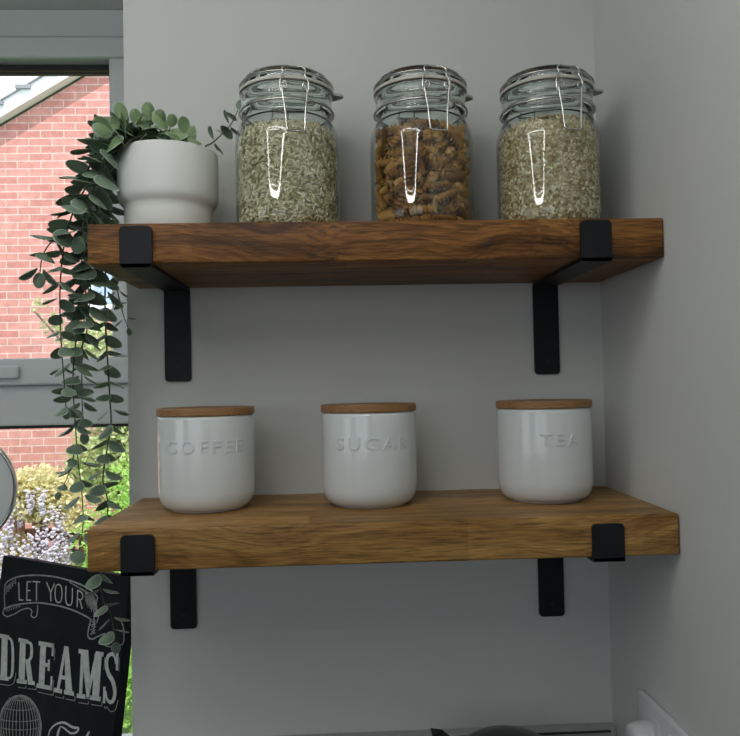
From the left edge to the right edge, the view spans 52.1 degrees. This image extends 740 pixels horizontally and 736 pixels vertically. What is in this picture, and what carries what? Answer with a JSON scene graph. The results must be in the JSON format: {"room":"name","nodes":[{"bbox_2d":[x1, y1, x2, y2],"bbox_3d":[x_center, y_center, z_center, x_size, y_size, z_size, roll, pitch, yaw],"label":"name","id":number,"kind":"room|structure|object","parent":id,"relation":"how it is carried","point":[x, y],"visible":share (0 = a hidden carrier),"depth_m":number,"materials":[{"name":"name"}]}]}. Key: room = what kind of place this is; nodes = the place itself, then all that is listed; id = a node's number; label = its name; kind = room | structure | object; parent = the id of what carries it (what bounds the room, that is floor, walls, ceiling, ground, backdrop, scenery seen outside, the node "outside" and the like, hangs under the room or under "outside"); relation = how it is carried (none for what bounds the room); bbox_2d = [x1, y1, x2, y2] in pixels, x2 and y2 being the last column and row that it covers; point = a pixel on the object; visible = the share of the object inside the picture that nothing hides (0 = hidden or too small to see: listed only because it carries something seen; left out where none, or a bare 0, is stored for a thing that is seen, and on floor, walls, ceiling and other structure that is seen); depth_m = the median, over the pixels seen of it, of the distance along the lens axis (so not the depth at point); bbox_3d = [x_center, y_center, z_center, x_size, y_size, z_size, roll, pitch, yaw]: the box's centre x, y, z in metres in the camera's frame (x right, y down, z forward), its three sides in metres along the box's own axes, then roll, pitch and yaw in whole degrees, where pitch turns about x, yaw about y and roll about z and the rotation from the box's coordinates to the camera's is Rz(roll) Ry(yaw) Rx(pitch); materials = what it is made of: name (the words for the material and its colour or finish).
{"room":"kitchen","nodes":[
{"label":"kitchen","id":0,"kind":"room"},
{"bbox_2d":[0,0,611,735],"bbox_3d":[-0.886,0.431,1.078,2.690,2.420,0.300,-1,-1,-2],"label":"wall","id":1,"kind":"structure","parent":0,"point":[376,647],"depth_m":0.97,"materials":[{"name":"paint"}]},
{"bbox_2d":[0,10,132,735],"bbox_3d":[-0.976,0.051,1.073,1.326,1.243,0.340,-1,-1,-2],"label":"window","id":2,"kind":"structure","parent":1,"relation":"in","point":[32,42],"depth_m":1.21,"materials":[{"name":"grey plastic"}]},
{"bbox_2d":[0,448,17,528],"bbox_3d":[-0.538,0.353,0.994,0.130,0.537,0.086,-2,-1,30],"label":"mirror","id":3,"kind":"object","parent":2,"relation":"on","point":[8,478],"visible":1,"depth_m":1.00,"materials":[{"name":"silver mirror"}]},
{"bbox_2d":[0,555,130,735],"bbox_3d":[-0.449,0.453,1.070,0.288,0.336,0.067,-2,-1,32],"label":"chalkboard sign","id":4,"kind":"object","parent":2,"relation":"on","point":[57,679],"visible":0.99,"depth_m":1.06,"materials":[{"name":"black wood"}]},
{"bbox_2d":[119,226,190,381],"bbox_3d":[-0.241,-0.064,0.866,0.033,0.157,0.199,-1,-1,-2],"label":"shelf bracket","id":5,"kind":"object","parent":1,"relation":"attached to","point":[135,242],"visible":1,"depth_m":0.96,"materials":[{"name":"black metal"}]},
{"bbox_2d":[88,218,663,288],"bbox_3d":[0.006,-0.130,0.880,0.598,0.042,0.195,-1,-1,-2],"label":"shelf","id":6,"kind":"object","parent":5,"relation":"on","point":[334,253],"visible":0.79,"depth_m":0.79,"materials":[{"name":"brown wood"}]},
{"bbox_2d":[19,100,240,653],"bbox_3d":[-0.260,0.007,0.857,0.199,0.663,0.169,-1,-1,14],"label":"potted plant","id":7,"kind":"object","parent":6,"relation":"on","point":[166,176],"visible":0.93,"depth_m":0.84,"materials":[{"name":"green plant"}]},
{"bbox_2d":[235,64,342,222],"bbox_3d":[-0.095,-0.240,0.874,0.119,0.182,0.119,-2,-1,19],"label":"storage jar","id":8,"kind":"object","parent":6,"relation":"on","point":[287,92],"visible":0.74,"depth_m":0.83,"materials":[{"name":"clear glass"}]},
{"bbox_2d":[237,118,337,222],"bbox_3d":[-0.095,-0.213,0.873,0.115,0.122,0.115,-2,-1,25],"label":"rice","id":9,"kind":"object","parent":8,"relation":"in","point":[284,175],"visible":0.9,"depth_m":0.82,"materials":[{"name":"food"}]},
{"bbox_2d":[370,64,474,220],"bbox_3d":[0.060,-0.243,0.880,0.119,0.182,0.119,-2,-1,32],"label":"storage jar","id":10,"kind":"object","parent":6,"relation":"on","point":[427,91],"visible":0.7,"depth_m":0.84,"materials":[{"name":"clear glass"}]},
{"bbox_2d":[374,148,384,159],"bbox_3d":[0.012,-0.249,0.883,0.012,0.023,0.030,-1,-1,4],"label":"fusilli","id":11,"kind":"object","parent":10,"relation":"in","point":[378,152],"visible":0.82,"depth_m":0.87,"materials":[{"name":"brown food"}]},
{"bbox_2d":[377,138,381,150],"bbox_3d":[0.015,-0.258,0.873,0.012,0.021,0.031,-1,-1,5],"label":"fusilli","id":12,"kind":"object","parent":10,"relation":"in","point":[379,146],"visible":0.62,"depth_m":0.86,"materials":[{"name":"brown food"}]},
{"bbox_2d":[374,161,385,180],"bbox_3d":[0.012,-0.227,0.874,0.012,0.027,0.028,-1,-1,-7],"label":"fusilli","id":13,"kind":"object","parent":10,"relation":"in","point":[379,171],"visible":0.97,"depth_m":0.87,"materials":[{"name":"brown food"}]},
{"bbox_2d":[375,188,389,209],"bbox_3d":[0.014,-0.193,0.865,0.012,0.028,0.027,-1,-1,-16],"label":"fusilli","id":14,"kind":"object","parent":10,"relation":"in","point":[382,203],"visible":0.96,"depth_m":0.86,"materials":[{"name":"brown food"}]},
{"bbox_2d":[375,129,389,138],"bbox_3d":[0.021,-0.272,0.885,0.032,0.017,0.012,-1,-1,5],"label":"fusilli","id":15,"kind":"object","parent":10,"relation":"in","point":[378,133],"visible":0.27,"depth_m":0.89,"materials":[{"name":"brown food"}]},
{"bbox_2d":[376,156,390,166],"bbox_3d":[0.022,-0.236,0.861,0.032,0.013,0.012,-2,-1,31],"label":"fusilli","id":16,"kind":"object","parent":10,"relation":"in","point":[382,162],"visible":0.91,"depth_m":0.86,"materials":[{"name":"brown food"}]},
{"bbox_2d":[376,204,391,213],"bbox_3d":[0.020,-0.182,0.868,0.032,0.015,0.012,-2,-2,37],"label":"fusilli","id":17,"kind":"object","parent":10,"relation":"in","point":[379,209],"visible":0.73,"depth_m":0.87,"materials":[{"name":"brown food"}]},
{"bbox_2d":[379,186,390,196],"bbox_3d":[0.025,-0.202,0.863,0.032,0.019,0.012,0,-2,-43],"label":"fusilli","id":18,"kind":"object","parent":10,"relation":"in","point":[384,190],"visible":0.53,"depth_m":0.85,"materials":[{"name":"brown food"}]},
{"bbox_2d":[381,127,390,155],"bbox_3d":[0.019,-0.256,0.854,0.012,0.032,0.012,0,0,43],"label":"fusilli","id":19,"kind":"object","parent":10,"relation":"in","point":[385,133],"visible":1,"depth_m":0.85,"materials":[{"name":"brown food"}]},
{"bbox_2d":[377,207,397,220],"bbox_3d":[0.020,-0.174,0.855,0.012,0.013,0.032,0,-1,-30],"label":"fusilli","id":20,"kind":"object","parent":10,"relation":"in","point":[385,214],"visible":1,"depth_m":0.85,"materials":[{"name":"brown food"}]},
{"bbox_2d":[378,176,401,187],"bbox_3d":[0.024,-0.213,0.859,0.032,0.019,0.012,-2,-1,18],"label":"fusilli","id":21,"kind":"object","parent":10,"relation":"in","point":[381,184],"visible":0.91,"depth_m":0.86,"materials":[{"name":"brown food"}]},
{"bbox_2d":[385,180,395,187],"bbox_3d":[0.031,-0.203,0.854,0.032,0.016,0.012,0,-1,-33],"label":"fusilli","id":22,"kind":"object","parent":10,"relation":"in","point":[388,183],"visible":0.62,"depth_m":0.84,"materials":[{"name":"brown food"}]},
{"bbox_2d":[383,193,398,203],"bbox_3d":[0.028,-0.192,0.857,0.012,0.017,0.032,-2,-2,37],"label":"fusilli","id":23,"kind":"object","parent":10,"relation":"in","point":[388,198],"visible":0.58,"depth_m":0.85,"materials":[{"name":"brown food"}]},
{"bbox_2d":[383,156,399,173],"bbox_3d":[0.025,-0.227,0.852,0.012,0.018,0.032,-1,-1,-19],"label":"fusilli","id":24,"kind":"object","parent":10,"relation":"in","point":[394,163],"visible":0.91,"depth_m":0.84,"materials":[{"name":"brown food"}]},
{"bbox_2d":[385,141,405,157],"bbox_3d":[0.028,-0.248,0.859,0.012,0.012,0.032,0,-3,-38],"label":"fusilli","id":25,"kind":"object","parent":10,"relation":"in","point":[400,142],"visible":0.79,"depth_m":0.85,"materials":[{"name":"brown food"}]},
{"bbox_2d":[389,186,409,196],"bbox_3d":[0.037,-0.195,0.848,0.032,0.015,0.012,0,-1,-28],"label":"fusilli","id":26,"kind":"object","parent":10,"relation":"in","point":[394,189],"visible":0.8,"depth_m":0.84,"materials":[{"name":"brown food"}]},
{"bbox_2d":[387,122,411,146],"bbox_3d":[0.033,-0.259,0.840,0.030,0.024,0.012,-2,-1,33],"label":"fusilli","id":27,"kind":"object","parent":10,"relation":"in","point":[405,129],"visible":1,"depth_m":0.84,"materials":[{"name":"brown food"}]},
{"bbox_2d":[386,166,413,179],"bbox_3d":[0.034,-0.218,0.845,0.032,0.015,0.012,-1,-1,10],"label":"fusilli","id":28,"kind":"object","parent":10,"relation":"in","point":[398,173],"visible":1,"depth_m":0.84,"materials":[{"name":"brown food"}]},
{"bbox_2d":[391,206,411,218],"bbox_3d":[0.037,-0.174,0.847,0.029,0.026,0.012,-2,-1,29],"label":"fusilli","id":29,"kind":"object","parent":10,"relation":"in","point":[401,214],"visible":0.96,"depth_m":0.84,"materials":[{"name":"food"}]},
{"bbox_2d":[388,145,414,157],"bbox_3d":[0.034,-0.241,0.840,0.032,0.013,0.012,-2,-1,32],"label":"fusilli","id":30,"kind":"object","parent":10,"relation":"in","point":[410,150],"visible":1,"depth_m":0.84,"materials":[{"name":"brown food"}]},
{"bbox_2d":[390,123,413,133],"bbox_3d":[0.039,-0.271,0.853,0.032,0.014,0.012,-2,-1,17],"label":"fusilli","id":31,"kind":"object","parent":10,"relation":"in","point":[395,127],"visible":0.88,"depth_m":0.85,"materials":[{"name":"brown food"}]},
{"bbox_2d":[391,182,413,208],"bbox_3d":[0.036,-0.191,0.837,0.027,0.028,0.012,-2,-1,30],"label":"fusilli","id":32,"kind":"object","parent":10,"relation":"in","point":[406,190],"visible":1,"depth_m":0.83,"materials":[{"name":"brown food"}]},
{"bbox_2d":[394,177,413,188],"bbox_3d":[0.038,-0.208,0.847,0.012,0.019,0.032,-2,-1,31],"label":"fusilli","id":33,"kind":"object","parent":10,"relation":"in","point":[399,182],"visible":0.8,"depth_m":0.84,"materials":[{"name":"brown food"}]},
{"bbox_2d":[398,155,409,165],"bbox_3d":[0.040,-0.232,0.846,0.012,0.019,0.032,-1,-1,12],"label":"fusilli","id":34,"kind":"object","parent":10,"relation":"in","point":[403,160],"visible":0.89,"depth_m":0.83,"materials":[{"name":"brown food"}]},
{"bbox_2d":[394,214,421,220],"bbox_3d":[0.042,-0.163,0.834,0.032,0.012,0.012,-2,-1,25],"label":"fusilli","id":35,"kind":"object","parent":10,"relation":"in","point":[417,218],"visible":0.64,"depth_m":0.83,"materials":[{"name":"brown food"}]},
{"bbox_2d":[401,137,416,152],"bbox_3d":[0.046,-0.244,0.847,0.012,0.027,0.028,-2,-2,44],"label":"fusilli","id":36,"kind":"object","parent":10,"relation":"in","point":[406,142],"visible":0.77,"depth_m":0.84,"materials":[{"name":"brown food"}]},
{"bbox_2d":[399,187,422,211],"bbox_3d":[0.045,-0.185,0.833,0.028,0.028,0.012,-2,-1,21],"label":"fusilli","id":37,"kind":"object","parent":10,"relation":"in","point":[416,193],"visible":1,"depth_m":0.83,"materials":[{"name":"brown food"}]},
{"bbox_2d":[403,153,419,181],"bbox_3d":[0.046,-0.221,0.833,0.021,0.031,0.012,-2,-1,16],"label":"fusilli","id":38,"kind":"object","parent":10,"relation":"in","point":[413,160],"visible":1,"depth_m":0.83,"materials":[{"name":"brown food"}]},
{"bbox_2d":[400,118,424,125],"bbox_3d":[0.051,-0.283,0.876,0.032,0.016,0.012,-2,-1,16],"label":"fusilli","id":39,"kind":"object","parent":10,"relation":"in","point":[405,120],"visible":0.28,"depth_m":0.88,"materials":[{"name":"brown food"}]},
{"bbox_2d":[409,182,423,205],"bbox_3d":[0.051,-0.191,0.842,0.021,0.031,0.012,-2,-1,21],"label":"fusilli","id":40,"kind":"object","parent":10,"relation":"in","point":[416,203],"visible":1,"depth_m":0.84,"materials":[{"name":"brown food"}]},
{"bbox_2d":[406,129,427,156],"bbox_3d":[0.052,-0.247,0.832,0.024,0.030,0.012,-1,-1,9],"label":"fusilli","id":41,"kind":"object","parent":10,"relation":"in","point":[418,146],"visible":1,"depth_m":0.83,"materials":[{"name":"brown food"}]},
{"bbox_2d":[412,170,422,186],"bbox_3d":[0.052,-0.208,0.850,0.012,0.024,0.030,-1,-1,-8],"label":"fusilli","id":42,"kind":"object","parent":10,"relation":"in","point":[418,170],"visible":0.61,"depth_m":0.84,"materials":[{"name":"brown food"}]},
{"bbox_2d":[413,127,427,136],"bbox_3d":[0.058,-0.264,0.845,0.030,0.024,0.012,-1,-1,-6],"label":"fusilli","id":43,"kind":"object","parent":10,"relation":"in","point":[419,132],"visible":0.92,"depth_m":0.84,"materials":[{"name":"brown food"}]},
{"bbox_2d":[412,173,431,192],"bbox_3d":[0.057,-0.201,0.838,0.012,0.024,0.030,-2,-2,36],"label":"fusilli","id":44,"kind":"object","parent":10,"relation":"in","point":[418,177],"visible":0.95,"depth_m":0.83,"materials":[{"name":"brown food"}]},
{"bbox_2d":[409,203,437,214],"bbox_3d":[0.059,-0.174,0.831,0.032,0.012,0.012,-2,-2,4],"label":"fusilli","id":45,"kind":"object","parent":10,"relation":"in","point":[415,209],"visible":1,"depth_m":0.83,"materials":[{"name":"brown food"}]},
{"bbox_2d":[417,152,429,176],"bbox_3d":[0.058,-0.226,0.837,0.012,0.030,0.023,-1,-1,-14],"label":"fusilli","id":46,"kind":"object","parent":10,"relation":"in","point":[421,164],"visible":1,"depth_m":0.83,"materials":[{"name":"brown food"}]},
{"bbox_2d":[411,119,439,129],"bbox_3d":[0.061,-0.268,0.834,0.032,0.012,0.012,-1,-1,-5],"label":"fusilli","id":47,"kind":"object","parent":10,"relation":"in","point":[417,123],"visible":0.96,"depth_m":0.83,"materials":[{"name":"brown food"}]},
{"bbox_2d":[421,214,431,220],"bbox_3d":[0.064,-0.163,0.840,0.012,0.012,0.032,-1,-1,13],"label":"fusilli","id":48,"kind":"object","parent":10,"relation":"in","point":[424,217],"visible":0.4,"depth_m":0.83,"materials":[{"name":"brown food"}]},
{"bbox_2d":[423,128,433,145],"bbox_3d":[0.066,-0.256,0.842,0.012,0.014,0.032,-1,-1,7],"label":"fusilli","id":49,"kind":"object","parent":10,"relation":"in","point":[428,134],"visible":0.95,"depth_m":0.83,"materials":[{"name":"brown food"}]},
{"bbox_2d":[417,192,440,204],"bbox_3d":[0.066,-0.188,0.837,0.032,0.017,0.012,0,-2,-40],"label":"fusilli","id":50,"kind":"object","parent":10,"relation":"in","point":[427,197],"visible":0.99,"depth_m":0.83,"materials":[{"name":"brown food"}]},
{"bbox_2d":[421,141,439,153],"bbox_3d":[0.063,-0.245,0.839,0.031,0.021,0.012,-2,-2,42],"label":"fusilli","id":51,"kind":"object","parent":10,"relation":"in","point":[431,149],"visible":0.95,"depth_m":0.83,"materials":[{"name":"brown food"}]},
{"bbox_2d":[424,171,437,182],"bbox_3d":[0.066,-0.208,0.841,0.012,0.015,0.032,-1,-1,-18],"label":"fusilli","id":52,"kind":"object","parent":10,"relation":"in","point":[432,176],"visible":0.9,"depth_m":0.83,"materials":[{"name":"beige food"}]},
{"bbox_2d":[423,180,450,192],"bbox_3d":[0.073,-0.199,0.833,0.032,0.016,0.012,-1,-1,-16],"label":"fusilli","id":53,"kind":"object","parent":10,"relation":"in","point":[435,185],"visible":1,"depth_m":0.83,"materials":[{"name":"brown food"}]},
{"bbox_2d":[426,153,447,179],"bbox_3d":[0.073,-0.221,0.833,0.026,0.029,0.012,-1,-1,-16],"label":"fusilli","id":54,"kind":"object","parent":10,"relation":"in","point":[431,159],"visible":1,"depth_m":0.83,"materials":[{"name":"brown food"}]},
{"bbox_2d":[426,151,447,164],"bbox_3d":[0.074,-0.236,0.842,0.012,0.024,0.030,0,-2,-42],"label":"fusilli","id":55,"kind":"object","parent":10,"relation":"in","point":[442,160],"visible":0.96,"depth_m":0.83,"materials":[{"name":"brown food"}]},
{"bbox_2d":[424,205,450,216],"bbox_3d":[0.073,-0.174,0.839,0.032,0.012,0.012,-2,-1,19],"label":"fusilli","id":56,"kind":"object","parent":10,"relation":"in","point":[442,210],"visible":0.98,"depth_m":0.83,"materials":[{"name":"brown food"}]},
{"bbox_2d":[433,131,443,141],"bbox_3d":[0.076,-0.259,0.844,0.012,0.020,0.031,-1,-1,3],"label":"fusilli","id":57,"kind":"object","parent":10,"relation":"in","point":[438,135],"visible":0.97,"depth_m":0.83,"materials":[{"name":"brown food"}]},
{"bbox_2d":[437,137,450,151],"bbox_3d":[0.083,-0.250,0.847,0.012,0.023,0.030,-2,-1,16],"label":"fusilli","id":58,"kind":"object","parent":10,"relation":"in","point":[444,144],"visible":0.99,"depth_m":0.84,"materials":[{"name":"brown food"}]},
{"bbox_2d":[432,214,457,219],"bbox_3d":[0.082,-0.163,0.835,0.032,0.012,0.012,-1,-1,-25],"label":"fusilli","id":59,"kind":"object","parent":10,"relation":"in","point":[434,216],"visible":0.52,"depth_m":0.83,"materials":[{"name":"brown food"}]},
{"bbox_2d":[432,188,457,205],"bbox_3d":[0.083,-0.188,0.836,0.031,0.022,0.012,-1,-1,-28],"label":"fusilli","id":60,"kind":"object","parent":10,"relation":"in","point":[449,193],"visible":1,"depth_m":0.83,"materials":[{"name":"brown food"}]},
{"bbox_2d":[440,183,452,191],"bbox_3d":[0.090,-0.205,0.854,0.012,0.024,0.030,-2,-2,35],"label":"fusilli","id":61,"kind":"object","parent":10,"relation":"in","point":[450,187],"visible":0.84,"depth_m":0.84,"materials":[{"name":"brown food"}]},
{"bbox_2d":[438,151,455,172],"bbox_3d":[0.084,-0.230,0.846,0.012,0.028,0.027,0,-2,-35],"label":"fusilli","id":62,"kind":"object","parent":10,"relation":"in","point":[446,165],"visible":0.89,"depth_m":0.84,"materials":[{"name":"brown food"}]},
{"bbox_2d":[438,198,458,213],"bbox_3d":[0.086,-0.184,0.846,0.012,0.026,0.029,0,-2,-45],"label":"fusilli","id":63,"kind":"object","parent":10,"relation":"in","point":[453,209],"visible":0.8,"depth_m":0.84,"materials":[{"name":"brown food"}]},
{"bbox_2d":[445,146,455,157],"bbox_3d":[0.090,-0.243,0.851,0.012,0.020,0.032,-1,-1,5],"label":"fusilli","id":64,"kind":"object","parent":10,"relation":"in","point":[450,151],"visible":0.99,"depth_m":0.84,"materials":[{"name":"brown food"}]},
{"bbox_2d":[440,120,464,140],"bbox_3d":[0.092,-0.266,0.851,0.031,0.022,0.012,-1,-1,-22],"label":"fusilli","id":65,"kind":"object","parent":10,"relation":"in","point":[461,135],"visible":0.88,"depth_m":0.85,"materials":[{"name":"brown food"}]},
{"bbox_2d":[444,125,463,149],"bbox_3d":[0.092,-0.256,0.845,0.030,0.025,0.012,0,-2,-43],"label":"fusilli","id":66,"kind":"object","parent":10,"relation":"in","point":[450,133],"visible":0.98,"depth_m":0.84,"materials":[{"name":"brown food"}]},
{"bbox_2d":[446,193,462,203],"bbox_3d":[0.092,-0.192,0.856,0.012,0.016,0.032,0,-2,-43],"label":"fusilli","id":67,"kind":"object","parent":10,"relation":"in","point":[459,198],"visible":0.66,"depth_m":0.85,"materials":[{"name":"brown food"}]},
{"bbox_2d":[447,158,461,171],"bbox_3d":[0.091,-0.230,0.854,0.012,0.024,0.030,0,-2,-37],"label":"fusilli","id":68,"kind":"object","parent":10,"relation":"in","point":[455,163],"visible":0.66,"depth_m":0.85,"materials":[{"name":"brown food"}]},
{"bbox_2d":[445,171,466,182],"bbox_3d":[0.096,-0.213,0.847,0.012,0.018,0.032,-2,-2,42],"label":"fusilli","id":69,"kind":"object","parent":10,"relation":"in","point":[453,177],"visible":1,"depth_m":0.84,"materials":[{"name":"brown food"}]},
{"bbox_2d":[446,134,468,147],"bbox_3d":[0.099,-0.262,0.865,0.030,0.025,0.012,-1,-1,-26],"label":"fusilli","id":70,"kind":"object","parent":10,"relation":"in","point":[464,139],"visible":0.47,"depth_m":0.87,"materials":[{"name":"brown food"}]},
{"bbox_2d":[453,151,463,169],"bbox_3d":[0.100,-0.235,0.861,0.012,0.018,0.032,-1,-1,0],"label":"fusilli","id":71,"kind":"object","parent":10,"relation":"in","point":[459,156],"visible":0.69,"depth_m":0.85,"materials":[{"name":"brown food"}]},
{"bbox_2d":[451,143,466,158],"bbox_3d":[0.099,-0.245,0.868,0.012,0.021,0.031,0,-1,-34],"label":"fusilli","id":72,"kind":"object","parent":10,"relation":"in","point":[464,149],"visible":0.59,"depth_m":0.86,"materials":[{"name":"brown food"}]},
{"bbox_2d":[451,182,469,198],"bbox_3d":[0.102,-0.200,0.855,0.012,0.015,0.032,-2,-1,29],"label":"fusilli","id":73,"kind":"object","parent":10,"relation":"in","point":[458,186],"visible":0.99,"depth_m":0.85,"materials":[{"name":"brown food"}]},
{"bbox_2d":[455,123,466,132],"bbox_3d":[0.105,-0.275,0.873,0.012,0.019,0.032,-1,-1,1],"label":"fusilli","id":74,"kind":"object","parent":10,"relation":"in","point":[462,127],"visible":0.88,"depth_m":0.86,"materials":[{"name":"brown food"}]},
{"bbox_2d":[455,202,471,219],"bbox_3d":[0.104,-0.174,0.856,0.012,0.022,0.031,-2,-1,30],"label":"fusilli","id":75,"kind":"object","parent":10,"relation":"in","point":[462,210],"visible":0.88,"depth_m":0.85,"materials":[{"name":"brown food"}]},
{"bbox_2d":[460,167,467,173],"bbox_3d":[0.099,-0.219,0.868,0.031,0.021,0.012,-2,-2,41],"label":"fusilli","id":76,"kind":"object","parent":10,"relation":"in","point":[465,169],"visible":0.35,"depth_m":0.86,"materials":[{"name":"brown food"}]},
{"bbox_2d":[460,177,468,187],"bbox_3d":[0.108,-0.214,0.873,0.012,0.020,0.031,-1,-1,8],"label":"fusilli","id":77,"kind":"object","parent":10,"relation":"in","point":[465,183],"visible":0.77,"depth_m":0.86,"materials":[{"name":"brown food"}]},
{"bbox_2d":[462,198,469,209],"bbox_3d":[0.107,-0.188,0.867,0.012,0.015,0.032,-1,-1,14],"label":"fusilli","id":78,"kind":"object","parent":10,"relation":"in","point":[466,203],"visible":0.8,"depth_m":0.86,"materials":[{"name":"brown food"}]},
{"bbox_2d":[462,155,469,165],"bbox_3d":[0.104,-0.241,0.881,0.012,0.017,0.032,-1,-1,-25],"label":"fusilli","id":79,"kind":"object","parent":10,"relation":"in","point":[466,159],"visible":0.29,"depth_m":0.87,"materials":[{"name":"brown food"}]},
{"bbox_2d":[496,64,603,219],"bbox_3d":[0.211,-0.246,0.886,0.123,0.182,0.122,-1,-1,-12],"label":"storage jar","id":80,"kind":"object","parent":6,"relation":"on","point":[552,89],"visible":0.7,"depth_m":0.84,"materials":[{"name":"clear glass"}]},
{"bbox_2d":[498,112,600,219],"bbox_3d":[0.209,-0.221,0.886,0.115,0.125,0.115,-2,-1,33],"label":"barley","id":81,"kind":"object","parent":80,"relation":"in","point":[548,170],"visible":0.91,"depth_m":0.84,"materials":[{"name":"beige food"}]},
{"bbox_2d":[120,534,196,628],"bbox_3d":[-0.232,0.247,0.850,0.033,0.160,0.218,-1,-1,-2],"label":"shelf bracket","id":82,"kind":"object","parent":1,"relation":"attached to","point":[137,552],"visible":0.8,"depth_m":0.95,"materials":[{"name":"black metal"}]},
{"bbox_2d":[87,486,678,571],"bbox_3d":[0.014,0.177,0.864,0.595,0.042,0.214,-1,-1,-2],"label":"shelf","id":83,"kind":"object","parent":82,"relation":"on","point":[469,524],"visible":0.97,"depth_m":0.76,"materials":[{"name":"brown wood"}]},
{"bbox_2d":[156,406,254,512],"bbox_3d":[-0.188,0.103,0.873,0.111,0.115,0.111,-2,-2,44],"label":"canister","id":84,"kind":"object","parent":83,"relation":"on","point":[206,455],"visible":1,"depth_m":0.83,"materials":[{"name":"white ceramic"}]},
{"bbox_2d":[321,402,416,508],"bbox_3d":[-0.001,0.099,0.881,0.111,0.115,0.111,-1,-1,7],"label":"canister","id":85,"kind":"object","parent":83,"relation":"on","point":[369,457],"visible":1,"depth_m":0.83,"materials":[{"name":"white ceramic"}]},
{"bbox_2d":[496,399,593,503],"bbox_3d":[0.205,0.095,0.890,0.111,0.115,0.111,-1,-1,-2],"label":"canister","id":86,"kind":"object","parent":83,"relation":"on","point":[545,446],"visible":1,"depth_m":0.84,"materials":[{"name":"white ceramic"}]},
{"bbox_2d":[280,722,615,735],"bbox_3d":[0.010,0.554,0.953,0.610,0.182,0.018,-1,-1,-2],"label":"upstand","id":87,"kind":"object","parent":1,"relation":"attached to","point":[607,728],"visible":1,"depth_m":0.96,"materials":[{"name":"grey"}]},
{"bbox_2d":[532,220,611,373],"bbox_3d":[0.233,-0.073,0.887,0.033,0.158,0.199,-1,-1,-2],"label":"shelf bracket","id":88,"kind":"object","parent":1,"relation":"attached to","point":[595,235],"visible":1,"depth_m":0.98,"materials":[{"name":"black metal"}]},
{"bbox_2d":[538,523,624,616],"bbox_3d":[0.237,0.239,0.870,0.033,0.158,0.218,-1,-1,-2],"label":"shelf bracket","id":89,"kind":"object","parent":1,"relation":"attached to","point":[608,539],"visible":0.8,"depth_m":0.97,"materials":[{"name":"black metal"}]},
{"bbox_2d":[593,0,739,735],"bbox_3d":[0.450,0.370,-0.465,0.152,2.420,2.900,-1,-1,-2],"label":"wall","id":90,"kind":"structure","parent":0,"point":[667,71],"depth_m":0.77,"materials":[{"name":"paint"}]},
{"bbox_2d":[638,689,689,735],"bbox_3d":[0.314,0.410,0.797,0.011,0.086,0.146,-1,-1,-2],"label":"wall socket","id":91,"kind":"object","parent":90,"relation":"attached to","point":[663,723],"visible":0.95,"depth_m":0.81,"materials":[{"name":"white plastic"}]},
{"bbox_2d":[625,719,654,735],"bbox_3d":[0.299,0.505,0.831,0.024,0.233,0.046,-1,-1,-2],"label":"plug","id":92,"kind":"object","parent":91,"relation":"attached to","point":[643,727],"visible":1,"depth_m":0.83,"materials":[{"name":"white plastic"}]},
{"bbox_2d":[653,719,659,735],"bbox_3d":[0.309,0.392,0.816,0.003,0.022,0.012,-1,-1,-2],"label":"switch","id":93,"kind":"object","parent":91,"relation":"attached to","point":[656,722],"depth_m":0.81,"materials":[{"name":"white plastic"}]},
{"bbox_3d":[-0.805,1.554,-0.546,2.408,0.100,2.900,-1,-1,-2],"label":"floor","id":94,"kind":"structure","parent":0,"visible":0},
{"bbox_3d":[-0.596,1.107,0.617,1.865,0.836,0.605,-1,-1,-2],"label":"base cabinet","id":95,"kind":"object","parent":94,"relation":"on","visible":0},
{"bbox_3d":[-0.613,0.670,0.633,1.888,0.038,0.599,-1,-1,-2],"label":"countertop","id":96,"kind":"structure","parent":95,"relation":"on","visible":0},
{"bbox_2d":[430,725,541,735],"bbox_3d":[0.163,0.520,0.839,0.177,0.238,0.160,-2,-2,44],"label":"kettle","id":97,"kind":"object","parent":96,"relation":"on","point":[498,730],"visible":1,"depth_m":0.86,"materials":[{"name":"black plastic"}]},
{"label":"outside","id":98,"kind":"structure","parent":0,"visible":0},
{"bbox_2d":[122,683,132,733],"bbox_3d":[-5.505,2.393,20.884,50.000,0.200,39.650,-1,-1,-2],"label":"ground","id":99,"kind":"structure","parent":98,"point":[125,730],"depth_m":3.98,"materials":[{"name":"green plant"}]},
{"bbox_2d":[0,462,97,576],"bbox_3d":[-1.913,1.198,4.264,0.712,1.330,0.370,-1,-1,-2],"label":"flowering bush","id":100,"kind":"object","parent":99,"relation":"on","point":[36,501],"visible":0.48,"depth_m":4.18,"materials":[{"name":"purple plant"}]},
{"bbox_2d":[0,508,115,569],"bbox_3d":[-0.664,1.319,4.549,5.200,1.046,0.055,-1,-1,-2],"label":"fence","id":101,"kind":"object","parent":99,"relation":"on","point":[22,529],"visible":0.02,"depth_m":4.48,"materials":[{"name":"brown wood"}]},
{"bbox_2d":[0,76,128,550],"bbox_3d":[-0.970,-1.104,9.393,14.600,6.111,4.150,-1,-1,-2],"label":"house","id":102,"kind":"structure","parent":99,"relation":"on","point":[42,120],"depth_m":7.37,"materials":[{"name":"red brick"}]},
{"bbox_2d":[27,296,128,509],"bbox_3d":[-2.029,0.661,6.127,1.156,2.488,0.878,-2,-1,31],"label":"tree","id":103,"kind":"object","parent":99,"relation":"on","point":[86,471],"visible":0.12,"depth_m":5.96,"materials":[{"name":"green plant"}]},
{"bbox_2d":[69,453,132,732],"bbox_3d":[-1.127,1.111,3.602,0.634,1.443,0.641,-2,-2,44],"label":"shrub","id":104,"kind":"object","parent":99,"relation":"on","point":[124,499],"visible":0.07,"depth_m":3.54,"materials":[{"name":"green plant"}]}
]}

